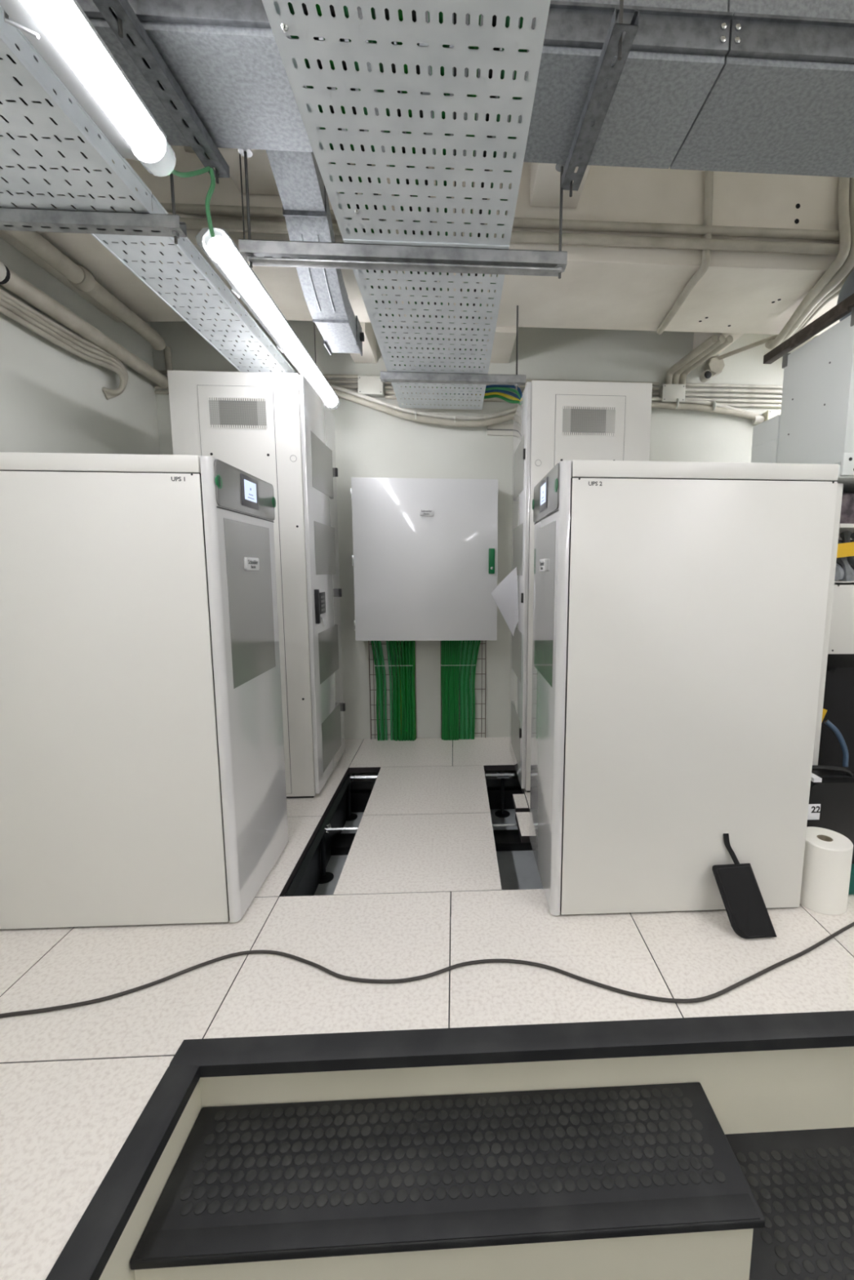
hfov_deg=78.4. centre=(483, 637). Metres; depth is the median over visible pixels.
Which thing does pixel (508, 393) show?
power cable
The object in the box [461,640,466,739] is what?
cable
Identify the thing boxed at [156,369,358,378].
conduit
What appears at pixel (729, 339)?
conduit
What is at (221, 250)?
batten
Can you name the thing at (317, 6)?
cable
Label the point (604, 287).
ceiling
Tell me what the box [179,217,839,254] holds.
conduit
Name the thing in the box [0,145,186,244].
support
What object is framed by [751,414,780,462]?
housing
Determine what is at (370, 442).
wall
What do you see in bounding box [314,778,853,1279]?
floor
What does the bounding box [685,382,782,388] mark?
conduit
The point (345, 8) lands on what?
cable
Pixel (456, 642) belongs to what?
cable
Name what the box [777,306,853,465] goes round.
housing
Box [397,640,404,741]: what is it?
cable
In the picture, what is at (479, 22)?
cable
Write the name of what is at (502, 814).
pedestal
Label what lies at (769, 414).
junction box
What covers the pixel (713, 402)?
cable tie
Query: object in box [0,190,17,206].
cable
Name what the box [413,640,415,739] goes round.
cable
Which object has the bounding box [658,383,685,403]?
junction box
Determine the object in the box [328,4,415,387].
cable
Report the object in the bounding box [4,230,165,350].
pipe
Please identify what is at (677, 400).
cable tie
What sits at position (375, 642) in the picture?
cable
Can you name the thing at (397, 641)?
cable
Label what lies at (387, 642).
cable
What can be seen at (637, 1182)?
step
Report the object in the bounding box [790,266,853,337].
conduit
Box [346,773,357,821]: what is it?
pedestal
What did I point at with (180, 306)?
tray
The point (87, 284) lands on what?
socket
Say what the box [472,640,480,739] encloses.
cable
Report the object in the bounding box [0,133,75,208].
cable
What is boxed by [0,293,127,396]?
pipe
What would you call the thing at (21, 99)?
cable
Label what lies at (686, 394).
conduit
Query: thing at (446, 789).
floor panel
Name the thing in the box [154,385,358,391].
conduit
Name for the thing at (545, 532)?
grille
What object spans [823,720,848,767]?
hanging cable
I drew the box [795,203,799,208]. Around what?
trim
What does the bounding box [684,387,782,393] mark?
conduit
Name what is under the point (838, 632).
equipment rack
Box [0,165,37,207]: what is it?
cable
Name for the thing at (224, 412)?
vent
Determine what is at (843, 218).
conduit
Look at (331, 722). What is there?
vent
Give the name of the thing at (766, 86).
air duct
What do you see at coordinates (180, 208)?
conduit
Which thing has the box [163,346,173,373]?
conduit
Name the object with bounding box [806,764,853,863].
hard case
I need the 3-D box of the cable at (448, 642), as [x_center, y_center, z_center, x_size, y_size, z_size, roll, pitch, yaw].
[-0.237,0.340,3.465,0.027,0.800,0.016,0,7,-3]
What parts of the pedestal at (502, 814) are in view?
post, plate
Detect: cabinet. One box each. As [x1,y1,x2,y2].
[0,452,288,929]
[167,369,345,798]
[509,380,652,792]
[528,459,838,915]
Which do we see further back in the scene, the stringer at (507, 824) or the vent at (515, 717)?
the vent at (515, 717)
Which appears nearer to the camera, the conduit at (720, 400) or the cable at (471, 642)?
the conduit at (720, 400)
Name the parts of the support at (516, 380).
threaded rod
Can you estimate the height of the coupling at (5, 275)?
0.081 m
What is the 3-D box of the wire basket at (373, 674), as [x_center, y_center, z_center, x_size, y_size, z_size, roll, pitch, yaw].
[-0.607,0.329,3.477,0.306,0.714,0.016,0,7,-3]
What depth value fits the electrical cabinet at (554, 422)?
2.47 m
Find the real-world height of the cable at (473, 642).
0.800 m
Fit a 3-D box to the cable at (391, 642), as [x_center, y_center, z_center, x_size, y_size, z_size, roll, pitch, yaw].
[-0.594,0.341,3.445,0.040,0.800,0.016,0,7,-3]
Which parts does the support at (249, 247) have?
threaded rod, threaded rod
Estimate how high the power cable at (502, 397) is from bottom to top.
0.152 m
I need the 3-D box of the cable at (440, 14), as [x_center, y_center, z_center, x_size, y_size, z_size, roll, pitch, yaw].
[-0.067,-1.128,0.936,0.033,0.021,3.900,0,7,-3]
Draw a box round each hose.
[328,382,758,420]
[333,389,758,426]
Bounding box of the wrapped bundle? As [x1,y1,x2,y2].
[834,530,853,581]
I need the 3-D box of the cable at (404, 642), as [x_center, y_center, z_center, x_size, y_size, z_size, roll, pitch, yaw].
[-0.515,0.339,3.461,0.022,0.800,0.016,0,7,-3]
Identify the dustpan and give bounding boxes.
[711,833,776,938]
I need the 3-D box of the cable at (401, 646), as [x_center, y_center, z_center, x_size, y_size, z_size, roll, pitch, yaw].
[-0.534,0.339,3.460,0.024,0.800,0.016,0,7,-3]
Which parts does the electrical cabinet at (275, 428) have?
panel, handle, door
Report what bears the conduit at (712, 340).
attached to the wall at (370, 442)
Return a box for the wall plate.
[487,423,512,435]
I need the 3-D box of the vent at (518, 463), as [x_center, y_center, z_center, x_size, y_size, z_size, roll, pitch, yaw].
[0.185,-0.887,2.755,0.002,0.260,0.430,0,7,-3]
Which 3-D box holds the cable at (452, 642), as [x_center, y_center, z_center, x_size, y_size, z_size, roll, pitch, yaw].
[-0.207,0.340,3.466,0.027,0.800,0.016,0,7,-3]
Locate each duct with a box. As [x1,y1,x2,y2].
[5,0,853,177]
[836,269,853,321]
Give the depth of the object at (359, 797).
3.14 m
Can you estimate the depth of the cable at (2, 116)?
1.32 m
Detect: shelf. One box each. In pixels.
[834,580,853,584]
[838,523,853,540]
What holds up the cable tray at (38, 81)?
on the support at (11, 219)
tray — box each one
[0,5,153,213]
[74,194,296,373]
[93,233,284,373]
[262,0,550,409]
[266,150,364,355]
[346,227,504,409]
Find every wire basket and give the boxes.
[368,640,416,739]
[440,640,485,738]
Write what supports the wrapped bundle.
on the equipment rack at (838, 632)
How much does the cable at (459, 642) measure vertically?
0.800 m
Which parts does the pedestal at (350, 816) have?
post, plate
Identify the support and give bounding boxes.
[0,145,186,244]
[237,148,567,279]
[380,305,525,390]
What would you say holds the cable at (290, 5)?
in the cable tray at (293, 52)
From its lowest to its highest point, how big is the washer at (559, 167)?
0.012 m
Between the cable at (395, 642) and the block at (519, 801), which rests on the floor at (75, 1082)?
the block at (519, 801)
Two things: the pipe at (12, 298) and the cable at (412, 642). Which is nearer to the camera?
the pipe at (12, 298)
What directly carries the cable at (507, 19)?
in the cable tray at (293, 52)
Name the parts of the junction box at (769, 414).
lid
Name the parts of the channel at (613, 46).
threaded rod, threaded rod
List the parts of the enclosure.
handle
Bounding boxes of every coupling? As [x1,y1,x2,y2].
[0,261,10,284]
[751,415,764,423]
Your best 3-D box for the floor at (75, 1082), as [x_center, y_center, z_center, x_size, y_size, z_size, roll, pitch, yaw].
[0.565,1.235,-0.529,4.698,0.032,8.314,0,7,-3]
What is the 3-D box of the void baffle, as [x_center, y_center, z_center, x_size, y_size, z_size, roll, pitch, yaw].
[-0.778,0.993,2.438,0.033,0.266,1.200,0,7,-3]
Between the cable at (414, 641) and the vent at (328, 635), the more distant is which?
the cable at (414, 641)
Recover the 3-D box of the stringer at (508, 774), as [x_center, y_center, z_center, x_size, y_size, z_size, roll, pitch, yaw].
[-0.293,0.798,3.004,0.945,0.018,0.018,0,7,-3]
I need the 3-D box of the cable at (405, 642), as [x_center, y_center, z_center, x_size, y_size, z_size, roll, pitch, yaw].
[-0.508,0.341,3.451,0.026,0.800,0.016,0,7,-3]
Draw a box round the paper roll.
[800,826,853,915]
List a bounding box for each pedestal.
[319,823,333,884]
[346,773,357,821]
[494,771,510,817]
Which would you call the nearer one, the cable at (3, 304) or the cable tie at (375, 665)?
the cable at (3, 304)
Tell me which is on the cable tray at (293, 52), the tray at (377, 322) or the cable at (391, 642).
the tray at (377, 322)
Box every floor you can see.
[0,737,853,1279]
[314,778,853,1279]
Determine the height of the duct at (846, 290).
0.261 m
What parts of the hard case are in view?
carry handle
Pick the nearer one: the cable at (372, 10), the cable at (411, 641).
the cable at (372, 10)
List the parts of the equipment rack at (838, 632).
post, panel, panel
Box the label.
[836,542,853,557]
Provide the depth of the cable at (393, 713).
3.45 m
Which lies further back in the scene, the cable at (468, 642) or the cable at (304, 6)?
the cable at (468, 642)
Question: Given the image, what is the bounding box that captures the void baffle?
[293,788,347,896]
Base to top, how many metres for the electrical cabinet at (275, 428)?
2.012 m
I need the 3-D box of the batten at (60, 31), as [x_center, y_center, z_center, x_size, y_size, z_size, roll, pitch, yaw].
[-0.759,-1.444,0.441,0.136,0.882,1.552,0,7,-3]
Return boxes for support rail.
[763,293,853,364]
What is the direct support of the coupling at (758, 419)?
attached to the hose at (340, 394)
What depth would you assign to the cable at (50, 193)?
1.41 m
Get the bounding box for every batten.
[0,0,176,176]
[195,153,339,409]
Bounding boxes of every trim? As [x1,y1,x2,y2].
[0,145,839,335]
[45,1064,199,1279]
[98,1079,201,1279]
[168,1010,853,1077]
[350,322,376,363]
[483,326,516,363]
[692,332,744,359]
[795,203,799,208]
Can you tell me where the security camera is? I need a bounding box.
[699,369,711,382]
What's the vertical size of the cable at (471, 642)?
0.800 m
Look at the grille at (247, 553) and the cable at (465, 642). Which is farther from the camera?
the cable at (465, 642)
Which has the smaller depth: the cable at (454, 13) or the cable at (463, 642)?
the cable at (454, 13)
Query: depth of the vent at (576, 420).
2.45 m
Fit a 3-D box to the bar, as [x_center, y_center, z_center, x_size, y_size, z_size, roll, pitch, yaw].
[-0.234,-1.150,1.612,0.952,0.006,0.038,0,7,-3]
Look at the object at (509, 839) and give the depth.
2.69 m
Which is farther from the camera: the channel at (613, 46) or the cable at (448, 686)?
the cable at (448, 686)
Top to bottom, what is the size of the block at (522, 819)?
0.032 m
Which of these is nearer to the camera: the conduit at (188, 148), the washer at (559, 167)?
the washer at (559, 167)
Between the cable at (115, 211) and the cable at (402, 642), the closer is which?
the cable at (115, 211)
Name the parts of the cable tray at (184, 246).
rail, rail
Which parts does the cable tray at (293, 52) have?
joint plate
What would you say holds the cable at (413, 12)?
in the cable tray at (293, 52)
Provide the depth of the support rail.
2.13 m
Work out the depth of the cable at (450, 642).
3.46 m
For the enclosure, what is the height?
0.967 m
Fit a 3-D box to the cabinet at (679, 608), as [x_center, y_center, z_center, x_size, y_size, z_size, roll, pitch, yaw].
[0.630,0.162,1.905,0.861,1.456,0.526,0,7,-3]
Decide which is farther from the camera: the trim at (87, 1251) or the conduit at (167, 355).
the conduit at (167, 355)
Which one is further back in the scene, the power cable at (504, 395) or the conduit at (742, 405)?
the conduit at (742, 405)
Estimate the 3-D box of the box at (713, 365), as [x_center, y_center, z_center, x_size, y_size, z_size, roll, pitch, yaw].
[1.460,-1.718,3.291,0.110,0.110,0.062,0,7,-3]
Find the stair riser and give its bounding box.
[200,1046,853,1133]
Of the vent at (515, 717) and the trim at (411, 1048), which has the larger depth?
the vent at (515, 717)
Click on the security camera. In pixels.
(706, 375)
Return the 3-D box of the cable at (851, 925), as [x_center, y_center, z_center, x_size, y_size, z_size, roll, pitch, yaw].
[-0.042,0.950,1.470,3.126,0.010,0.334,-1,8,-7]
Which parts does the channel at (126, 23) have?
threaded rod, threaded rod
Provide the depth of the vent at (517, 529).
2.78 m
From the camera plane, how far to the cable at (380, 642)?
3.45 m
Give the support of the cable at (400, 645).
hanging from the enclosure
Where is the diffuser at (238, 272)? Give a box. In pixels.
[219,255,336,406]
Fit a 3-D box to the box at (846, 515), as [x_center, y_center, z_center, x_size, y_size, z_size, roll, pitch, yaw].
[1.534,-0.513,2.165,0.460,0.117,0.400,0,7,-3]
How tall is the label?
0.071 m
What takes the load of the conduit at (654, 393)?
attached to the wall at (370, 442)
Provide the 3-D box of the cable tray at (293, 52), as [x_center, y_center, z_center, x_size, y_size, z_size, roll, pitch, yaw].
[-0.145,-1.160,1.094,0.502,0.062,4.230,0,7,-3]
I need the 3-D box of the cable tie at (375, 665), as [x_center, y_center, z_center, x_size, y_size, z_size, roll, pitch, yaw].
[-0.591,0.179,3.431,0.250,0.004,0.042,0,7,-3]
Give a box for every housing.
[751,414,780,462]
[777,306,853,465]
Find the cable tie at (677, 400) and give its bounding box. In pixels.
[675,398,679,408]
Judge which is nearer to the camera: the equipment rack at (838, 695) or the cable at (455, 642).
the equipment rack at (838, 695)
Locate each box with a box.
[357,375,383,397]
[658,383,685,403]
[703,355,724,377]
[761,409,780,421]
[839,493,853,524]
[848,863,853,894]
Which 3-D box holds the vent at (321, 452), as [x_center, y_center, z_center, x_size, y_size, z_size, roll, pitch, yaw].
[-0.833,-0.883,2.698,0.002,0.260,0.430,0,7,-3]
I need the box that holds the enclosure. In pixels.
[350,477,497,640]
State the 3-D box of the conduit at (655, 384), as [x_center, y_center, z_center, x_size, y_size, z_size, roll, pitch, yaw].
[0.252,-1.613,3.264,1.725,0.021,0.021,0,7,-3]
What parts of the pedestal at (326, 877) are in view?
post, plate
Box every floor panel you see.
[333,813,502,895]
[362,765,490,815]
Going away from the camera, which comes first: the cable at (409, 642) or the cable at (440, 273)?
the cable at (440, 273)
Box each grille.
[223,518,275,688]
[533,520,555,687]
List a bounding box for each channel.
[92,0,230,183]
[560,0,639,196]
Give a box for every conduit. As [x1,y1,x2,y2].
[151,202,839,240]
[154,382,357,388]
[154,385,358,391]
[155,390,356,398]
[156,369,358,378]
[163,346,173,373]
[165,375,357,383]
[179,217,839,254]
[183,146,195,153]
[384,382,658,391]
[385,386,658,395]
[385,391,657,397]
[385,395,511,401]
[525,378,658,386]
[656,170,713,334]
[665,334,717,384]
[671,334,724,384]
[679,335,733,384]
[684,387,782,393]
[684,392,782,398]
[684,397,781,403]
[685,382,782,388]
[687,403,781,408]
[717,334,777,359]
[764,177,850,349]
[770,177,853,344]
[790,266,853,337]
[792,288,840,335]
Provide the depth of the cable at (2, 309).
2.39 m
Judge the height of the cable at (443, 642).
0.800 m
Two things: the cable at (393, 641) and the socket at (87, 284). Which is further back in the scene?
the cable at (393, 641)
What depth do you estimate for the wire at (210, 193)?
1.52 m
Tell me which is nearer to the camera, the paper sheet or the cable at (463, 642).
the paper sheet
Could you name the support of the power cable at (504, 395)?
in the cable tray at (293, 52)
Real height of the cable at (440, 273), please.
0.021 m
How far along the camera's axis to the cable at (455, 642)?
3.46 m
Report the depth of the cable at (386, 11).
1.14 m
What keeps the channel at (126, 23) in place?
hanging from the ceiling
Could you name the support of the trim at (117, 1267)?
on the floor at (763, 1260)
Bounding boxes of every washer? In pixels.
[237,148,253,157]
[555,164,565,172]
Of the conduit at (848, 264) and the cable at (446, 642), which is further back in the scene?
the cable at (446, 642)
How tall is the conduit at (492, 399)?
0.021 m
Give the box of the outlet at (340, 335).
[315,297,359,353]
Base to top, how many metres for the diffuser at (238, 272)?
0.060 m
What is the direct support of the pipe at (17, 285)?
attached to the wall at (53, 399)
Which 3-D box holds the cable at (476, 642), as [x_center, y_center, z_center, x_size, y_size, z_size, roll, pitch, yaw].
[-0.062,0.338,3.485,0.061,0.800,0.016,0,7,-3]
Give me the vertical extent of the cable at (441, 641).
0.800 m
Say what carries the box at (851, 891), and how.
on the floor at (75, 1082)
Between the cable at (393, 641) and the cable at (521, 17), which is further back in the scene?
the cable at (393, 641)
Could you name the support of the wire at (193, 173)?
attached to the batten at (60, 31)
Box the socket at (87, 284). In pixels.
[67,264,95,292]
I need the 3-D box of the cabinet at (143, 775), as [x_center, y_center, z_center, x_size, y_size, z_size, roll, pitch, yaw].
[-1.218,0.166,1.821,0.861,1.456,0.526,0,7,-3]
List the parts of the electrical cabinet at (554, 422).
door, panel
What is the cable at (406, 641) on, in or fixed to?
hanging from the enclosure
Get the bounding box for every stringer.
[284,773,351,896]
[324,823,516,830]
[349,773,514,778]
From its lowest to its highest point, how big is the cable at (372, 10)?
0.021 m
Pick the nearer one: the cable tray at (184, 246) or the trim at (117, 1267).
the trim at (117, 1267)
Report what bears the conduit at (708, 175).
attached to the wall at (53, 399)
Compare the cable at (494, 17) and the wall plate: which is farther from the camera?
the wall plate
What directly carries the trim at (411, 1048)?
attached to the floor at (75, 1082)
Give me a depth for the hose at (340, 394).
3.22 m
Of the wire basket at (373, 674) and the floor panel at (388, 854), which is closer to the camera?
the floor panel at (388, 854)
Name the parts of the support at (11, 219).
threaded rod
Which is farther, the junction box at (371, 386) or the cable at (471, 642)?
the cable at (471, 642)
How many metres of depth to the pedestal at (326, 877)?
2.42 m
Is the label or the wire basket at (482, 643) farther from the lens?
the wire basket at (482, 643)
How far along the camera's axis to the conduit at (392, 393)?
3.23 m
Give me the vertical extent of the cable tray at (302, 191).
0.418 m
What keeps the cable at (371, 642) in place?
hanging from the enclosure
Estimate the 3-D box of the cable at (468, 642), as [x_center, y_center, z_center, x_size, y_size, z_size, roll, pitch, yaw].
[-0.113,0.338,3.482,0.055,0.800,0.016,0,7,-3]
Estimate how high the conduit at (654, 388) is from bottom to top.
0.021 m
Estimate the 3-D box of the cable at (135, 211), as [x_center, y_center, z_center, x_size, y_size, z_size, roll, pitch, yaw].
[-1.062,-1.374,2.354,0.036,0.036,1.640,0,7,-3]
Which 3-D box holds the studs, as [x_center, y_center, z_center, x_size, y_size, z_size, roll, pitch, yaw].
[1.125,1.319,1.188,1.028,0.003,0.308,0,7,-3]
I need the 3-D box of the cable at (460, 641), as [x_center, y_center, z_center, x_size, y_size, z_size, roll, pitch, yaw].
[-0.160,0.338,3.481,0.042,0.800,0.016,0,7,-3]
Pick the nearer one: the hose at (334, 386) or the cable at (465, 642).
the hose at (334, 386)
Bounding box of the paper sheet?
[491,566,518,635]
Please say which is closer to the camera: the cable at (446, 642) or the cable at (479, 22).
the cable at (479, 22)
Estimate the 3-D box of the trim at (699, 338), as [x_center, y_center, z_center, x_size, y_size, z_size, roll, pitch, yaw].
[1.405,-1.983,3.082,0.130,0.480,0.421,0,7,-3]
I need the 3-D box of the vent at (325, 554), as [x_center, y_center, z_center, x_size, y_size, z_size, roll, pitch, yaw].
[-0.834,-0.467,2.752,0.002,0.260,0.430,0,7,-3]
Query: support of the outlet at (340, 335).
attached to the cable tray at (302, 191)
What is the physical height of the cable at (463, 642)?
0.800 m
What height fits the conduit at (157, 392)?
0.021 m
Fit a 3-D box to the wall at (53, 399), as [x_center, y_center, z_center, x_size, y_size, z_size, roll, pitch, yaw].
[-1.829,-0.035,-0.777,0.100,3.370,8.416,0,7,-3]
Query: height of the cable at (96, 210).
0.036 m
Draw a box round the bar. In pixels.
[248,257,561,276]
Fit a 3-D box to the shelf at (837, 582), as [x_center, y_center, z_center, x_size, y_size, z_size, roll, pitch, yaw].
[1.597,-0.254,2.329,0.618,0.012,0.750,0,7,-3]
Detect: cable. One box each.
[0,53,134,211]
[0,101,96,209]
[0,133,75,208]
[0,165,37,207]
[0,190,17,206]
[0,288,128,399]
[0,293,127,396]
[0,298,125,395]
[0,305,124,395]
[0,921,853,1017]
[7,97,115,210]
[7,164,56,208]
[76,208,250,371]
[96,209,262,371]
[115,210,271,372]
[134,211,283,372]
[287,2,398,383]
[302,3,405,386]
[315,4,410,387]
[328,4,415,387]
[342,5,423,387]
[368,7,426,387]
[370,640,379,740]
[373,640,382,740]
[377,640,384,740]
[378,640,387,740]
[384,8,432,387]
[386,640,392,740]
[388,640,395,740]
[390,640,397,741]
[392,640,397,719]
[394,640,400,741]
[395,8,437,387]
[395,640,398,740]
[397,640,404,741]
[398,644,401,740]
[400,640,406,740]
[400,645,404,740]
[404,640,408,740]
[404,642,407,740]
[406,640,409,740]
[408,640,412,740]
[410,640,412,737]
[410,640,414,740]
[411,9,443,387]
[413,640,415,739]
[427,11,446,388]
[438,11,454,388]
[440,640,443,739]
[442,640,444,740]
[444,640,447,740]
[445,393,519,403]
[446,640,449,740]
[448,640,451,740]
[448,685,448,726]
[450,386,520,399]
[450,640,453,746]
[452,640,456,740]
[453,12,462,388]
[453,640,458,740]
[456,640,460,740]
[457,389,519,399]
[458,391,519,400]
[458,640,462,739]
[459,640,464,739]
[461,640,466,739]
[462,14,480,388]
[462,640,470,739]
[465,640,472,739]
[466,14,499,388]
[466,640,475,739]
[469,640,477,739]
[471,15,510,388]
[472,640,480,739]
[475,16,527,388]
[480,384,522,397]
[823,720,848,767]
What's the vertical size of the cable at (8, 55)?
0.036 m
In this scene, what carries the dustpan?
on the floor at (75, 1082)
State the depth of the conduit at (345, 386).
3.20 m
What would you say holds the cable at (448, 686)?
hanging from the enclosure
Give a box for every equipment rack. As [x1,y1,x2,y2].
[812,453,853,764]
[817,653,853,773]
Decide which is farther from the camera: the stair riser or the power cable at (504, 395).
the power cable at (504, 395)
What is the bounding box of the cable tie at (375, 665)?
[374,665,413,666]
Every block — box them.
[512,794,528,812]
[515,812,530,843]
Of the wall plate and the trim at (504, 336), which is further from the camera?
the wall plate
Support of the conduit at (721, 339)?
attached to the wall at (370, 442)
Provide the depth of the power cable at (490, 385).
3.00 m
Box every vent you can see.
[208,397,266,428]
[310,430,333,498]
[314,520,336,574]
[318,624,338,684]
[321,702,341,772]
[511,627,521,682]
[511,701,519,768]
[512,522,523,575]
[513,435,524,500]
[562,406,615,435]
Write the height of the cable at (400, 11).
0.021 m
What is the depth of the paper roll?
1.73 m
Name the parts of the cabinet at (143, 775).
door, control panel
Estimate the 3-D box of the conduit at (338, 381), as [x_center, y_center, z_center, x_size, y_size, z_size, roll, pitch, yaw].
[-1.381,-1.579,3.179,1.215,0.021,0.021,0,7,-3]
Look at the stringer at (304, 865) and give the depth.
2.26 m
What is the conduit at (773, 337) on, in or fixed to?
attached to the box at (713, 365)
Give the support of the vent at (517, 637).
attached to the electrical cabinet at (554, 422)
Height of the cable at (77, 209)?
0.036 m
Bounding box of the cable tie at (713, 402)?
[712,400,715,411]
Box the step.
[129,1082,764,1279]
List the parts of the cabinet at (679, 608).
control panel, door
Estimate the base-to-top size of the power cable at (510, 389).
0.190 m
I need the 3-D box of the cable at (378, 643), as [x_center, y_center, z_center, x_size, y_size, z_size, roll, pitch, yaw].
[-0.684,0.340,3.452,0.042,0.800,0.016,0,7,-3]
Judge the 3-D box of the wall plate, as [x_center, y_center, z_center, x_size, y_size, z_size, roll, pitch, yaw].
[0.111,-1.322,3.303,0.175,0.070,0.013,0,7,-3]
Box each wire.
[171,166,209,177]
[204,167,215,237]
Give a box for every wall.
[0,237,159,454]
[150,320,817,781]
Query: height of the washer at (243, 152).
0.012 m
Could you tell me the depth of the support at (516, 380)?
2.62 m
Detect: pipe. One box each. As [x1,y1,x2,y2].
[0,268,168,388]
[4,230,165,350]

